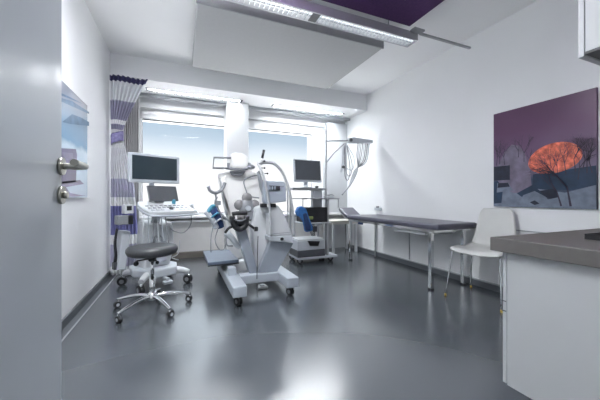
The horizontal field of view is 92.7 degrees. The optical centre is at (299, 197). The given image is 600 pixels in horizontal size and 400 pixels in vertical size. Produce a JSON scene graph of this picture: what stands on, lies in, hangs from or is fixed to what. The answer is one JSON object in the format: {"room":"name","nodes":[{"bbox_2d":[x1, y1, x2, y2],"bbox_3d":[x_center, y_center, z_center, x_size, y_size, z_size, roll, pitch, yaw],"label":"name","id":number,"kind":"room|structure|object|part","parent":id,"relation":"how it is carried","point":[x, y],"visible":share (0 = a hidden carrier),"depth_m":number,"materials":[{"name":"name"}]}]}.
{"room":"medical examination room","nodes":[
{"label":"medical examination room","id":0,"kind":"room"},
{"bbox_2d":[62,0,110,318],"bbox_3d":[-1.977,-0.450,2.264,0.150,3.000,5.700,0,0,-23],"label":"wall","id":1,"kind":"structure","parent":0,"point":[86,222],"depth_m":2.95,"materials":[{"name":"paint"}]},
{"bbox_2d":[62,81,88,197],"bbox_3d":[-1.906,-0.458,2.317,0.021,0.915,1.244,0,0,-23],"label":"wall picture","id":2,"kind":"object","parent":1,"relation":"attached to","point":[75,123],"visible":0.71,"depth_m":2.50},
{"bbox_2d":[62,271,116,340],"bbox_3d":[-1.839,1.012,2.235,0.082,0.075,5.260,0,0,-23],"label":"baseboard","id":3,"kind":"structure","parent":1,"relation":"attached to","point":[78,311],"depth_m":2.70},
{"bbox_2d":[110,74,147,274],"bbox_3d":[-2.310,-0.304,3.869,0.451,2.669,0.136,0,0,-23],"label":"curtain","id":4,"kind":"object","parent":1,"relation":"hanging from","point":[125,91],"visible":0.72,"depth_m":3.83,"materials":[{"name":"fabric"}]},
{"bbox_2d":[124,97,138,225],"bbox_3d":[-2.595,-0.300,4.412,0.203,2.500,0.047,0,0,-23],"label":"drape","id":5,"kind":"object","parent":1,"relation":"hanging from","point":[131,128],"visible":0.3,"depth_m":4.42,"materials":[{"name":"grey fabric"}]},
{"bbox_2d":[139,92,349,121],"bbox_3d":[-0.884,-1.627,5.221,4.140,0.045,0.120,0,0,-23],"label":"trim","id":6,"kind":"structure","parent":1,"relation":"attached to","point":[144,95],"depth_m":5.07,"materials":[{"name":"white metal"}]},
{"bbox_2d":[123,108,322,251],"bbox_3d":[-1.025,-0.450,5.558,4.140,3.000,0.250,0,0,-23],"label":"wall","id":7,"kind":"structure","parent":0,"point":[197,237],"depth_m":5.17,"materials":[{"name":"paint"}]},
{"bbox_2d":[139,110,223,219],"bbox_3d":[-1.999,-0.535,5.011,1.580,1.810,0.110,0,0,-23],"label":"window","id":8,"kind":"structure","parent":7,"relation":"in","point":[143,114],"depth_m":4.86,"materials":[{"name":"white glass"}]},
{"bbox_2d":[171,249,218,258],"bbox_3d":[-0.963,1.000,5.410,4.140,0.100,0.070,0,0,-23],"label":"baseboard","id":9,"kind":"structure","parent":7,"relation":"attached to","point":[190,254],"depth_m":4.97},
{"bbox_2d":[224,101,248,257],"bbox_3d":[-1.154,-0.300,5.152,0.370,2.700,0.400,0,0,-23],"label":"trim","id":10,"kind":"structure","parent":7,"relation":"attached to","point":[236,118],"depth_m":4.96,"materials":[{"name":"paint"}]},
{"bbox_2d":[110,52,366,117],"bbox_3d":[-0.809,-1.800,5.041,4.140,0.300,0.870,0,0,-23],"label":"trim","id":11,"kind":"structure","parent":7,"relation":"attached to","point":[254,91],"depth_m":4.55,"materials":[{"name":"paint"}]},
{"bbox_2d":[139,213,343,222],"bbox_3d":[-0.930,0.367,5.332,4.140,0.105,0.240,0,0,-23],"label":"trim","id":12,"kind":"structure","parent":7,"relation":"attached to","point":[285,214],"depth_m":4.86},
{"bbox_2d":[139,97,344,126],"bbox_3d":[-0.961,-1.565,5.406,4.140,0.170,0.080,0,0,-23],"label":"trim","id":13,"kind":"structure","parent":7,"relation":"attached to","point":[145,103],"depth_m":5.15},
{"bbox_2d":[249,121,316,212],"bbox_3d":[-0.393,-0.535,5.680,1.580,1.810,0.110,0,0,-23],"label":"window","id":14,"kind":"structure","parent":7,"relation":"in","point":[259,126],"depth_m":5.75,"materials":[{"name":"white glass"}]},
{"bbox_2d":[323,122,346,247],"bbox_3d":[0.748,-0.250,6.063,0.480,2.600,0.180,0,0,-23],"label":"trim","id":15,"kind":"structure","parent":7,"relation":"attached to","point":[336,181],"depth_m":5.98,"materials":[{"name":"white paint"}]},
{"bbox_2d":[62,247,530,399],"bbox_3d":[0.311,1.100,2.350,4.540,0.100,7.500,0,0,-23],"label":"floor","id":16,"kind":"structure","parent":0,"point":[364,327],"depth_m":2.12,"materials":[{"name":"plastic"}]},
{"bbox_2d":[112,242,192,323],"bbox_3d":[-1.400,0.750,2.730,0.705,0.600,0.685,0,0,-23],"label":"stool","id":17,"kind":"object","parent":16,"relation":"on","point":[150,252],"visible":1,"depth_m":2.63,"materials":[{"name":"black plastic"}]},
{"bbox_3d":[-1.587,0.948,2.718,0.320,0.077,0.041,0,0,2],"label":"arm","id":18,"kind":"part","parent":17,"relation":"part of","materials":[{"name":"silver metal"}]},
{"bbox_3d":[-1.464,0.948,2.534,0.042,0.078,0.319,0,0,20],"label":"arm","id":19,"kind":"part","parent":17,"relation":"part of","materials":[{"name":"silver metal"}]},
{"bbox_3d":[-1.456,0.595,2.631,0.043,0.054,0.144,0,0,34],"label":"height lever","id":20,"kind":"part","parent":17,"relation":"part of","materials":[{"name":"black plastic"}]},
{"bbox_3d":[-1.399,0.495,2.711,0.444,0.090,0.444,0,0,-23],"label":"seat","id":21,"kind":"part","parent":17,"relation":"part of","materials":[{"name":"black leather"}]},
{"bbox_3d":[-1.256,0.948,2.588,0.320,0.077,0.041,0,0,41],"label":"arm","id":22,"kind":"part","parent":17,"relation":"part of","materials":[{"name":"silver metal"}]},
{"bbox_3d":[-1.238,0.948,2.809,0.320,0.077,0.041,0,0,-31],"label":"arm","id":23,"kind":"part","parent":17,"relation":"part of","materials":[{"name":"silver metal"}]},
{"bbox_2d":[112,152,198,292],"bbox_3d":[-1.694,0.266,3.412,0.763,1.568,0.840,0,0,40],"label":"machine","id":24,"kind":"object","parent":16,"relation":"on","point":[151,169],"visible":0.96,"depth_m":3.36,"materials":[{"name":"grey plastic"}]},
{"bbox_3d":[-1.995,0.884,3.441,0.253,0.117,0.089,0,0,-4],"label":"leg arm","id":25,"kind":"part","parent":24,"relation":"part of","materials":[{"name":"white plastic"}]},
{"bbox_3d":[-1.719,0.884,3.207,0.090,0.118,0.262,0,0,-7],"label":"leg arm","id":26,"kind":"part","parent":24,"relation":"part of","materials":[{"name":"white plastic"}]},
{"bbox_2d":[128,152,178,183],"bbox_3d":[-1.752,-0.345,3.458,0.035,0.345,0.600,0,0,40],"label":"monitor","id":27,"kind":"object","parent":24,"relation":"on","point":[142,168],"depth_m":3.41,"materials":[{"name":"grey plastic"}]},
{"bbox_3d":[-1.499,0.161,3.314,0.337,0.108,0.627,0,0,40],"label":"grab handle","id":28,"kind":"part","parent":24,"relation":"part of","materials":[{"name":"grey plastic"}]},
{"bbox_3d":[-1.536,0.120,3.346,0.216,0.057,0.475,0,0,40],"label":"key panel","id":29,"kind":"part","parent":24,"relation":"part of","materials":[{"name":"grey plastic"}]},
{"bbox_3d":[-1.489,0.884,3.511,0.263,0.118,0.089,0,0,-12],"label":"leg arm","id":30,"kind":"part","parent":24,"relation":"part of","materials":[{"name":"white plastic"}]},
{"bbox_2d":[203,150,298,305],"bbox_3d":[-0.656,0.253,3.502,0.948,1.616,1.530,0,0,-23],"label":"couch","id":31,"kind":"object","parent":16,"relation":"on","point":[261,231],"visible":1,"depth_m":3.24,"materials":[{"name":"white metal"}]},
{"bbox_2d":[204,197,225,251],"bbox_3d":[-0.957,0.317,3.243,0.213,0.653,0.212,0,0,7],"label":"pressure cuff","id":32,"kind":"object","parent":31,"relation":"hanging from","point":[212,213],"visible":0.97,"depth_m":3.19,"materials":[{"name":"blue fabric"}]},
{"bbox_3d":[-0.944,-0.418,3.453,0.219,0.154,0.026,0,0,-23],"label":"handle","id":33,"kind":"part","parent":31,"relation":"part of","materials":[{"name":"grey plastic"}]},
{"bbox_3d":[-0.907,0.129,3.395,0.081,0.366,0.271,0,0,33],"label":"rest rod","id":34,"kind":"part","parent":31,"relation":"part of","materials":[{"name":"metal"}]},
{"bbox_3d":[-0.912,-0.011,3.411,0.101,0.445,0.020,0,0,-23],"label":"rail","id":35,"kind":"part","parent":31,"relation":"part of","materials":[{"name":"metal"}]},
{"bbox_2d":[220,176,240,250],"bbox_3d":[-0.862,0.220,3.584,0.280,0.986,0.080,0,0,-23],"label":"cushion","id":36,"kind":"object","parent":31,"relation":"on","point":[232,191],"depth_m":3.57,"materials":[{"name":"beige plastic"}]},
{"bbox_3d":[-0.754,0.808,3.152,0.080,0.084,0.120,0,0,-23],"label":"post","id":37,"kind":"part","parent":31,"relation":"part of","materials":[{"name":"white metal"}]},
{"bbox_2d":[229,153,248,167],"bbox_3d":[-0.769,-0.456,3.612,0.232,0.199,0.140,0,0,-23],"label":"cushion","id":38,"kind":"object","parent":31,"relation":"on","point":[237,160],"depth_m":3.54,"materials":[{"name":"beige plastic"}]},
{"bbox_3d":[-0.765,0.199,3.673,0.560,1.123,0.130,0,0,-23],"label":"backrest","id":39,"kind":"part","parent":31,"relation":"part of","materials":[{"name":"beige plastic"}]},
{"bbox_3d":[-0.591,0.204,3.383,0.139,0.114,0.100,0,0,-23],"label":"crank arm","id":40,"kind":"part","parent":31,"relation":"part of","materials":[{"name":"grey plastic"}]},
{"bbox_3d":[-0.585,-0.144,3.547,0.238,0.317,0.016,0,0,-23],"label":"strap rod","id":41,"kind":"part","parent":31,"relation":"part of","materials":[{"name":"grey plastic"}]},
{"bbox_3d":[-0.287,0.671,3.293,0.420,0.360,0.100,0,0,-23],"label":"lift arm","id":42,"kind":"part","parent":31,"relation":"part of"},
{"bbox_2d":[258,284,267,289],"bbox_3d":[-0.443,1.028,3.323,0.119,0.040,0.110,0,0,-23],"label":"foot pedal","id":43,"kind":"object","parent":16,"relation":"on","point":[260,286],"visible":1,"depth_m":3.29,"materials":[{"name":"white plastic"}]},
{"bbox_2d":[286,130,372,263],"bbox_3d":[0.543,-0.040,4.981,1.510,2.179,0.520,0,0,-23],"label":"trolley","id":44,"kind":"object","parent":16,"relation":"on","point":[316,198],"visible":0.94,"depth_m":4.87,"materials":[{"name":"white metal"}]},
{"bbox_2d":[295,206,312,231],"bbox_3d":[0.063,0.333,4.402,0.276,0.398,0.120,0,0,-23],"label":"cloth bag","id":45,"kind":"object","parent":44,"relation":"hanging from","point":[300,211],"visible":1,"depth_m":4.36,"materials":[{"name":"blue fabric"}]},
{"bbox_2d":[286,188,324,252],"bbox_3d":[0.105,0.394,4.891,0.632,1.108,0.350,0,0,-23],"label":"shelf","id":46,"kind":"object","parent":44,"relation":"attached to","point":[315,192],"depth_m":4.88,"materials":[{"name":"metal"}]},
{"bbox_2d":[289,236,324,257],"bbox_3d":[0.119,0.806,4.729,0.484,0.281,0.400,0,0,-23],"label":"case","id":47,"kind":"object","parent":44,"relation":"on","point":[304,246],"visible":0.85,"depth_m":4.57,"materials":[{"name":"grey plastic"}]},
{"bbox_3d":[0.115,0.676,4.738,0.444,0.020,0.340,0,0,-23],"label":"lid","id":48,"kind":"part","parent":47,"relation":"part of","materials":[{"name":"white plastic"}]},
{"bbox_2d":[293,159,321,187],"bbox_3d":[0.102,-0.395,4.819,0.502,0.469,0.220,0,0,-23],"label":"computer monitor","id":49,"kind":"object","parent":44,"relation":"on","point":[305,171],"visible":0.97,"depth_m":4.74,"materials":[{"name":"grey plastic"}]},
{"bbox_3d":[0.134,-0.452,4.743,0.455,0.324,0.038,0,0,-25],"label":"glass","id":50,"kind":"part","parent":49,"relation":"part of","materials":[{"name":"black glass"}]},
{"bbox_2d":[297,207,326,222],"bbox_3d":[0.195,0.281,4.758,0.391,0.240,0.365,0,0,-23],"label":"recorder","id":51,"kind":"object","parent":44,"relation":"on","point":[316,214],"visible":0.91,"depth_m":4.61,"materials":[{"name":"black plastic"}]},
{"bbox_2d":[310,225,316,235],"bbox_3d":[0.216,0.521,4.661,0.132,0.217,0.030,0,0,-23],"label":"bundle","id":52,"kind":"object","parent":44,"relation":"hanging from","point":[314,230],"visible":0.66,"depth_m":4.65,"materials":[{"name":"grey plastic"}]},
{"bbox_3d":[0.284,0.170,4.928,0.171,0.594,0.080,0,0,-23],"label":"panel","id":53,"kind":"part","parent":44,"relation":"part of","materials":[{"name":"grey plastic"}]},
{"bbox_3d":[0.664,-0.091,4.880,0.525,2.077,0.028,0,0,-23],"label":"pole arm","id":54,"kind":"part","parent":44,"relation":"part of","materials":[{"name":"metal"}]},
{"bbox_2d":[323,219,357,252],"bbox_3d":[0.790,0.745,5.647,0.600,0.610,0.420,0,0,-23],"label":"side table","id":55,"kind":"object","parent":16,"relation":"on","point":[333,221],"visible":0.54,"depth_m":5.56,"materials":[{"name":"white plastic"}]},
{"bbox_3d":[0.494,0.777,5.708,0.044,0.545,0.044,0,0,-23],"label":"leg","id":56,"kind":"part","parent":55,"relation":"part of","materials":[{"name":"white plastic"}]},
{"bbox_3d":[0.629,0.777,5.385,0.044,0.545,0.044,0,0,-23],"label":"leg","id":57,"kind":"part","parent":55,"relation":"part of","materials":[{"name":"white plastic"}]},
{"bbox_3d":[0.956,0.777,5.900,0.044,0.545,0.044,0,0,-23],"label":"leg","id":58,"kind":"part","parent":55,"relation":"part of","materials":[{"name":"white plastic"}]},
{"bbox_3d":[1.090,0.777,5.577,0.044,0.545,0.044,0,0,-23],"label":"leg","id":59,"kind":"part","parent":55,"relation":"part of","materials":[{"name":"white plastic"}]},
{"bbox_2d":[339,207,476,290],"bbox_3d":[1.387,0.615,4.240,0.640,0.870,2.163,0,0,-23],"label":"couch","id":60,"kind":"object","parent":16,"relation":"on","point":[421,226],"visible":1,"depth_m":3.51,"materials":[{"name":"leather"}]},
{"bbox_3d":[0.848,0.713,4.794,0.042,0.635,0.042,0,0,-23],"label":"leg","id":61,"kind":"part","parent":60,"relation":"part of","materials":[{"name":"silver metal"}]},
{"bbox_3d":[1.328,0.713,4.994,0.042,0.635,0.042,0,0,-23],"label":"leg","id":62,"kind":"part","parent":60,"relation":"part of","materials":[{"name":"silver metal"}]},
{"bbox_3d":[1.415,0.380,4.120,0.560,0.030,1.780,0,0,-23],"label":"couch frame","id":63,"kind":"part","parent":60,"relation":"part of","materials":[{"name":"silver metal"}]},
{"bbox_3d":[1.490,0.713,3.252,0.042,0.635,0.042,0,0,-23],"label":"leg","id":64,"kind":"part","parent":60,"relation":"part of","materials":[{"name":"silver metal"}]},
{"bbox_3d":[1.970,0.713,3.452,0.042,0.635,0.042,0,0,-23],"label":"leg","id":65,"kind":"part","parent":60,"relation":"part of","materials":[{"name":"silver metal"}]},
{"bbox_2d":[444,208,516,312],"bbox_3d":[1.924,0.585,2.976,0.562,0.931,0.551,0,0,-32],"label":"chair","id":66,"kind":"object","parent":16,"relation":"on","point":[492,222],"visible":0.8,"depth_m":3.07,"materials":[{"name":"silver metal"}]},
{"bbox_3d":[1.643,0.799,3.057,0.195,0.480,0.019,0,0,-2],"label":"leg","id":67,"kind":"part","parent":66,"relation":"part of","materials":[{"name":"silver metal"}]},
{"bbox_3d":[1.963,0.799,3.267,0.030,0.480,0.163,0,0,19],"label":"leg","id":68,"kind":"part","parent":66,"relation":"part of","materials":[{"name":"silver metal"}]},
{"bbox_3d":[1.878,0.799,2.688,0.019,0.480,0.195,0,0,27],"label":"leg","id":69,"kind":"part","parent":66,"relation":"part of","materials":[{"name":"silver metal"}]},
{"bbox_2d":[501,252,599,399],"bbox_3d":[1.982,0.662,1.448,1.728,0.775,0.830,0,0,-23],"label":"base cabinet","id":70,"kind":"object","parent":16,"relation":"on","point":[551,309],"visible":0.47,"depth_m":1.27,"materials":[{"name":"laminate"}]},
{"bbox_2d":[490,228,599,268],"bbox_3d":[1.964,0.239,1.443,1.765,0.069,0.835,0,0,-23],"label":"countertop","id":71,"kind":"structure","parent":70,"relation":"on","point":[571,247],"depth_m":1.31,"materials":[{"name":"beige laminate"}]},
{"bbox_2d":[584,232,599,240],"bbox_3d":[1.508,0.191,1.386,0.190,0.026,0.120,0,0,-23],"label":"soap tray","id":72,"kind":"object","parent":71,"relation":"on","point":[591,236],"visible":1,"depth_m":1.38,"materials":[{"name":"black plastic"}]},
{"bbox_2d":[85,0,537,94],"bbox_3d":[-0.016,-2.010,3.135,4.540,0.120,5.800,0,0,-23],"label":"ceiling","id":73,"kind":"structure","parent":0,"point":[161,30],"depth_m":3.30,"materials":[{"name":"paint"}]},
{"bbox_2d":[192,0,383,88],"bbox_3d":[-0.243,-1.870,3.682,2.120,0.160,1.415,0,0,-23],"label":"acoustic panel","id":74,"kind":"object","parent":73,"relation":"hanging from","point":[230,37],"visible":1,"depth_m":3.40,"materials":[{"name":"fabric"}]},
{"bbox_2d":[225,0,424,46],"bbox_3d":[0.113,-1.850,2.733,2.610,0.200,0.240,0,0,-23],"label":"lamp","id":75,"kind":"object","parent":73,"relation":"hanging from","point":[303,10],"visible":0.99,"depth_m":2.86,"materials":[{"name":"metal"}]},
{"bbox_3d":[0.139,-1.753,2.788,0.080,0.006,0.130,0,0,-23],"label":"joint plate","id":76,"kind":"part","parent":75,"relation":"part of","materials":[{"name":"grey plastic"}]},
{"bbox_2d":[322,0,443,25],"bbox_3d":[0.471,-1.923,2.043,2.240,0.055,1.510,0,0,-23],"label":"acoustic panel","id":77,"kind":"object","parent":73,"relation":"hanging from","point":[405,12],"visible":1,"depth_m":2.85,"materials":[{"name":"purple fabric"}]},
{"bbox_2d":[345,0,599,284],"bbox_3d":[1.984,-0.450,3.913,0.150,3.000,5.700,0,0,-23],"label":"wall","id":78,"kind":"structure","parent":0,"point":[430,127],"depth_m":3.63,"materials":[{"name":"paint"}]},
{"bbox_2d":[145,87,242,102],"bbox_3d":[-1.661,-1.641,4.616,1.460,0.017,0.120,0,0,-23],"label":"recessed light","id":79,"kind":"object","parent":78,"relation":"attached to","point":[147,89],"visible":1,"depth_m":4.58,"materials":[{"name":"white plastic"}]},
{"bbox_2d":[272,104,344,114],"bbox_3d":[0.176,-1.641,5.381,1.460,0.017,0.120,0,0,-23],"label":"recessed light","id":80,"kind":"object","parent":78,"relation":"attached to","point":[273,105],"visible":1,"depth_m":5.37,"materials":[{"name":"white plastic"}]},
{"bbox_2d":[348,243,502,293],"bbox_3d":[1.776,1.008,4.189,0.020,0.085,4.430,0,0,-23],"label":"baseboard","id":81,"kind":"structure","parent":78,"relation":"attached to","point":[478,282],"depth_m":3.90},
{"bbox_2d":[420,33,470,48],"bbox_3d":[1.708,-1.825,3.340,0.800,0.020,0.025,0,0,-23],"label":"cable conduit","id":82,"kind":"object","parent":78,"relation":"attached to","point":[422,34],"visible":0.93,"depth_m":3.33,"materials":[{"name":"grey metal"}]},
{"bbox_2d":[409,230,546,259],"bbox_3d":[1.780,0.649,4.191,0.012,0.622,4.430,0,0,-23],"label":"trim","id":83,"kind":"structure","parent":78,"relation":"attached to","point":[516,230],"depth_m":2.96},
{"bbox_2d":[494,87,597,208],"bbox_3d":[2.345,-0.415,2.812,0.029,1.030,0.860,0,0,-23],"label":"wall picture","id":84,"kind":"object","parent":78,"relation":"attached to","point":[546,152],"visible":1,"depth_m":2.72},
{"bbox_3d":[1.072,-0.450,0.522,4.140,3.000,0.140,0,0,-23],"label":"wall","id":85,"kind":"structure","parent":0,"visible":0},
{"bbox_2d":[0,0,88,399],"bbox_3d":[-0.523,0.020,0.451,0.117,2.040,0.915,0,0,-23],"label":"door","id":86,"kind":"structure","parent":85,"relation":"in","point":[32,163],"depth_m":0.67,"materials":[{"name":"paint"}]},
{"bbox_3d":[-0.651,-0.092,0.811,0.078,0.052,0.150,0,0,-23],"label":"handle","id":87,"kind":"part","parent":86,"relation":"part of","materials":[{"name":"metal"}]},
{"bbox_2d":[578,0,599,64],"bbox_3d":[2.025,-0.923,1.264,1.790,0.753,0.477,0,0,-23],"label":"upper cabinet","id":88,"kind":"object","parent":85,"relation":"attached to","point":[588,10],"visible":1,"depth_m":1.11,"materials":[{"name":"grey plastic"}]},
{"bbox_3d":[2.029,-0.565,1.254,1.790,0.010,0.455,0,0,-23],"label":"underside panel","id":89,"kind":"part","parent":88,"relation":"part of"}
]}

